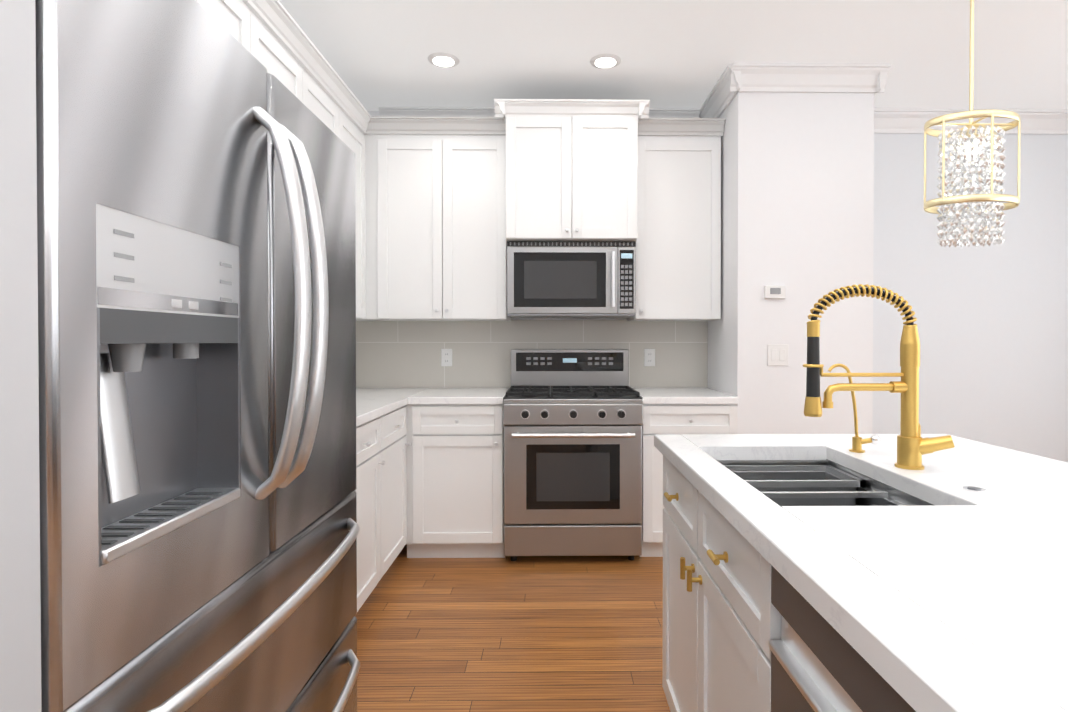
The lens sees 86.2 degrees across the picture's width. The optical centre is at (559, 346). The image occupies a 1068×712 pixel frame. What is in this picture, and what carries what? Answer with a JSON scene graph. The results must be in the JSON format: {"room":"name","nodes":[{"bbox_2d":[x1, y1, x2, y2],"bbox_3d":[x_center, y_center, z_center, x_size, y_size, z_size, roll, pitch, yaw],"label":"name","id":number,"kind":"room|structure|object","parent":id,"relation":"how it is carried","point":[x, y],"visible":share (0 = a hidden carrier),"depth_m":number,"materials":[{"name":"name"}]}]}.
{"room":"kitchen","nodes":[
{"label":"kitchen","id":0,"kind":"room"},
{"bbox_2d":[0,0,40,711],"bbox_3d":[-1.001,-0.141,-0.315,0.892,2.739,1.864,0,1,-1],"label":"wall","id":1,"kind":"structure","parent":0,"point":[20,644],"depth_m":0.60,"materials":[{"name":"paint"}]},
{"bbox_2d":[355,545,670,711],"bbox_3d":[1.287,1.247,0.399,5.690,0.050,7.000,0,1,-1],"label":"floor","id":2,"kind":"structure","parent":0,"point":[551,634],"depth_m":2.37,"materials":[{"name":"brown wood"}]},
{"bbox_2d":[35,0,359,711],"bbox_3d":[-0.961,0.326,1.143,0.955,1.777,1.015,0,1,-1],"label":"fridge","id":3,"kind":"object","parent":2,"relation":"on","point":[196,254],"visible":1,"depth_m":0.91,"materials":[{"name":"silver metal"}]},
{"bbox_2d":[355,416,386,611],"bbox_3d":[-1.154,0.763,2.415,0.642,0.880,0.610,0,1,-1],"label":"base cabinet","id":4,"kind":"object","parent":2,"relation":"on","point":[371,440],"depth_m":2.54,"materials":[{"name":"paint"}]},
{"bbox_2d":[387,408,406,569],"bbox_3d":[-1.160,0.758,2.871,0.642,0.880,0.542,0,1,-1],"label":"base cabinet","id":5,"kind":"object","parent":2,"relation":"on","point":[396,421],"depth_m":2.96,"materials":[{"name":"paint"}]},
{"bbox_2d":[407,400,504,557],"bbox_3d":[-0.590,0.753,3.425,0.552,0.880,0.663,0,1,-1],"label":"base cabinet","id":6,"kind":"object","parent":2,"relation":"on","point":[429,472],"depth_m":3.15,"materials":[{"name":"paint"}]},
{"bbox_2d":[356,388,426,427],"bbox_3d":[-1.152,0.300,2.706,0.654,0.040,2.076,0,1,-1],"label":"countertop","id":7,"kind":"structure","parent":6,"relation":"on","point":[371,403],"depth_m":2.95,"materials":[{"name":"white stone"}]},
{"bbox_2d":[407,388,508,399],"bbox_3d":[-0.574,0.293,3.438,0.521,0.040,0.628,0,1,-1],"label":"countertop","id":8,"kind":"structure","parent":6,"relation":"on","point":[432,393],"depth_m":3.29,"materials":[{"name":"white stone"}]},
{"bbox_2d":[503,349,642,560],"bbox_3d":[0.072,0.606,3.395,0.761,1.175,0.712,0,1,-1],"label":"range","id":9,"kind":"object","parent":2,"relation":"on","point":[572,421],"visible":1,"depth_m":3.11,"materials":[{"name":"silver metal"}]},
{"bbox_2d":[633,388,737,556],"bbox_3d":[0.721,0.733,3.451,0.531,0.920,0.647,0,1,-1],"label":"base cabinet","id":10,"kind":"object","parent":2,"relation":"on","point":[680,411],"visible":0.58,"depth_m":3.16,"materials":[{"name":"paint"}]},
{"bbox_2d":[655,442,925,711],"bbox_3d":[0.790,0.782,0.468,0.944,0.880,2.760,0,1,-1],"label":"kitchen island","id":11,"kind":"object","parent":2,"relation":"on","point":[740,635],"depth_m":1.11,"materials":[{"name":"paint"}]},
{"bbox_2d":[654,434,1067,711],"bbox_3d":[0.564,0.322,0.460,0.465,0.040,2.840,0,1,-1],"label":"island countertop","id":12,"kind":"structure","parent":11,"relation":"on","point":[964,605],"depth_m":0.73,"materials":[{"name":"white stone"}]},
{"bbox_2d":[714,454,937,505],"bbox_3d":[0.597,0.391,1.361,0.391,0.140,0.616,0,1,-1],"label":"sink","id":13,"kind":"object","parent":12,"relation":"in","point":[794,479],"depth_m":1.47,"materials":[{"name":"silver metal"}]},
{"bbox_2d":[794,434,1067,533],"bbox_3d":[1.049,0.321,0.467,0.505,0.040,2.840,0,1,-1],"label":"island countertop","id":14,"kind":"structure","parent":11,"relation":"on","point":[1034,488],"depth_m":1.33,"materials":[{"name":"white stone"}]},
{"bbox_2d":[828,364,879,452],"bbox_3d":[0.811,0.168,1.575,0.131,0.244,0.054,0,1,-1],"label":"tap","id":15,"kind":"object","parent":14,"relation":"on","point":[857,441],"visible":0.9,"depth_m":1.58,"materials":[{"name":"gold metal"}]},
{"bbox_2d":[802,284,954,469],"bbox_3d":[0.763,0.070,1.369,0.344,0.444,0.085,0,1,-1],"label":"faucet","id":16,"kind":"object","parent":14,"relation":"on","point":[913,446],"visible":1,"depth_m":1.37,"materials":[{"name":"gold metal"}]},
{"bbox_2d":[279,0,1067,110],"bbox_3d":[1.287,-1.543,0.372,5.690,0.050,7.000,0,1,-1],"label":"ceiling","id":17,"kind":"structure","parent":0,"point":[669,53],"depth_m":2.91,"materials":[{"name":"paint"}]},
{"bbox_2d":[427,52,459,67],"bbox_3d":[-0.623,-1.539,3.066,0.170,0.009,0.170,0,1,-1],"label":"recessed light","id":18,"kind":"object","parent":17,"relation":"in","point":[442,59],"visible":1,"depth_m":3.05,"materials":[{"name":"paint"}]},
{"bbox_2d":[590,53,620,68],"bbox_3d":[0.249,-1.539,3.078,0.170,0.009,0.170,0,1,-1],"label":"recessed light","id":19,"kind":"object","parent":17,"relation":"in","point":[604,61],"visible":1,"depth_m":3.06,"materials":[{"name":"paint"}]},
{"bbox_2d":[923,0,1020,247],"bbox_3d":[1.724,-0.982,2.384,0.367,1.110,0.239,0,1,-1],"label":"pendant light","id":20,"kind":"object","parent":17,"relation":"hanging from","point":[986,206],"visible":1,"depth_m":2.35,"materials":[{"name":"clear glass"}]},
{"bbox_2d":[367,111,1067,461],"bbox_3d":[1.289,-0.181,3.836,5.590,2.740,0.100,0,1,-1],"label":"wall","id":21,"kind":"structure","parent":0,"point":[991,321],"depth_m":3.81,"materials":[{"name":"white paint"}]},
{"bbox_2d":[364,112,455,320],"bbox_3d":[-0.907,-0.763,3.538,0.530,1.190,0.417,0,1,-1],"label":"upper cabinet","id":22,"kind":"object","parent":21,"relation":"attached to","point":[447,208],"depth_m":3.41,"materials":[{"name":"paint"}]},
{"bbox_2d":[456,116,510,320],"bbox_3d":[-0.538,-0.764,3.579,0.445,1.190,0.346,0,1,-1],"label":"upper cabinet","id":23,"kind":"object","parent":21,"relation":"attached to","point":[481,250],"depth_m":3.41,"materials":[{"name":"paint"}]},
{"bbox_2d":[356,320,707,387],"bbox_3d":[-0.260,0.044,3.761,2.486,0.449,0.008,0,1,-1],"label":"backsplash","id":24,"kind":"structure","parent":21,"relation":"attached to","point":[398,354],"depth_m":3.75,"materials":[{"name":"tile"}]},
{"bbox_2d":[441,349,451,365],"bbox_3d":[-0.740,0.070,3.746,0.072,0.116,0.008,0,1,-1],"label":"electrical outlet","id":25,"kind":"object","parent":24,"relation":"attached to","point":[446,357],"visible":1,"depth_m":3.74,"materials":[{"name":"white plastic"}]},
{"bbox_2d":[644,349,654,365],"bbox_3d":[0.598,0.070,3.765,0.072,0.116,0.008,0,1,-1],"label":"electrical outlet","id":26,"kind":"object","parent":24,"relation":"attached to","point":[649,357],"visible":1,"depth_m":3.76,"materials":[{"name":"white plastic"}]},
{"bbox_2d":[627,116,723,320],"bbox_3d":[0.714,-0.764,3.597,0.520,1.190,0.346,0,1,-1],"label":"upper cabinet","id":27,"kind":"object","parent":21,"relation":"attached to","point":[678,253],"depth_m":3.43,"materials":[{"name":"paint"}]},
{"bbox_2d":[707,92,873,433],"bbox_3d":[1.369,-0.177,3.481,0.760,2.739,0.609,0,1,-1],"label":"wall","id":28,"kind":"structure","parent":0,"point":[797,195],"depth_m":3.17,"materials":[{"name":"white paint"}]},
{"bbox_2d":[378,62,1067,133],"bbox_3d":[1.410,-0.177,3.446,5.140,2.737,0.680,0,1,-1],"label":"crown molding","id":29,"kind":"structure","parent":28,"relation":"attached to","point":[735,78],"depth_m":3.44,"materials":[{"name":"paint"}]},
{"bbox_2d":[764,285,785,298],"bbox_3d":[1.196,-0.304,3.161,0.114,0.072,0.024,0,1,-1],"label":"thermostat","id":30,"kind":"object","parent":28,"relation":"attached to","point":[774,291],"visible":0.94,"depth_m":3.15,"materials":[{"name":"white plastic"}]},
{"bbox_2d":[767,344,787,365],"bbox_3d":[1.218,0.045,3.172,0.116,0.120,0.009,0,1,-1],"label":"switch plate","id":31,"kind":"object","parent":28,"relation":"attached to","point":[777,354],"visible":1,"depth_m":3.17,"materials":[{"name":"white plastic"}]},
{"bbox_3d":[-1.507,-0.148,0.346,0.100,2.740,7.000,0,1,-1],"label":"wall","id":32,"kind":"structure","parent":0,"visible":0},
{"bbox_2d":[196,0,263,65],"bbox_3d":[-1.303,-0.747,1.874,0.346,1.190,0.558,0,1,-1],"label":"upper cabinet","id":33,"kind":"object","parent":32,"relation":"attached to","point":[243,19],"depth_m":2.05,"materials":[{"name":"paint"}]},
{"bbox_2d":[264,0,311,111],"bbox_3d":[-1.309,-0.751,2.312,0.346,1.190,0.553,0,1,-1],"label":"upper cabinet","id":34,"kind":"object","parent":32,"relation":"attached to","point":[287,56],"depth_m":2.38,"materials":[{"name":"paint"}]},
{"bbox_2d":[312,48,347,145],"bbox_3d":[-1.315,-0.756,2.746,0.346,1.190,0.554,0,1,-1],"label":"upper cabinet","id":35,"kind":"object","parent":32,"relation":"attached to","point":[329,97],"depth_m":2.83,"materials":[{"name":"paint"}]},
{"bbox_2d":[348,92,363,319],"bbox_3d":[-1.321,-0.759,3.143,0.346,1.190,0.478,0,1,-1],"label":"upper cabinet","id":36,"kind":"object","parent":32,"relation":"attached to","point":[355,113],"depth_m":3.29,"materials":[{"name":"paint"}]},
{"bbox_2d":[504,108,583,243],"bbox_3d":[-0.093,-0.993,3.523,0.443,0.729,0.467,0,1,-1],"label":"upper cabinet","id":37,"kind":"object","parent":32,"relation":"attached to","point":[544,147],"depth_m":3.30,"materials":[{"name":"paint"}]},
{"bbox_2d":[507,241,635,317],"bbox_3d":[0.070,-0.406,3.533,0.759,0.437,0.444,0,1,-1],"label":"microwave","id":38,"kind":"object","parent":37,"relation":"attached to","point":[556,279],"visible":1,"depth_m":3.36,"materials":[{"name":"silver metal"}]},
{"bbox_2d":[584,108,639,243],"bbox_3d":[0.232,-0.994,3.527,0.443,0.729,0.467,0,1,-1],"label":"upper cabinet","id":39,"kind":"object","parent":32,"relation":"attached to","point":[611,135],"depth_m":3.30,"materials":[{"name":"paint"}]}
]}

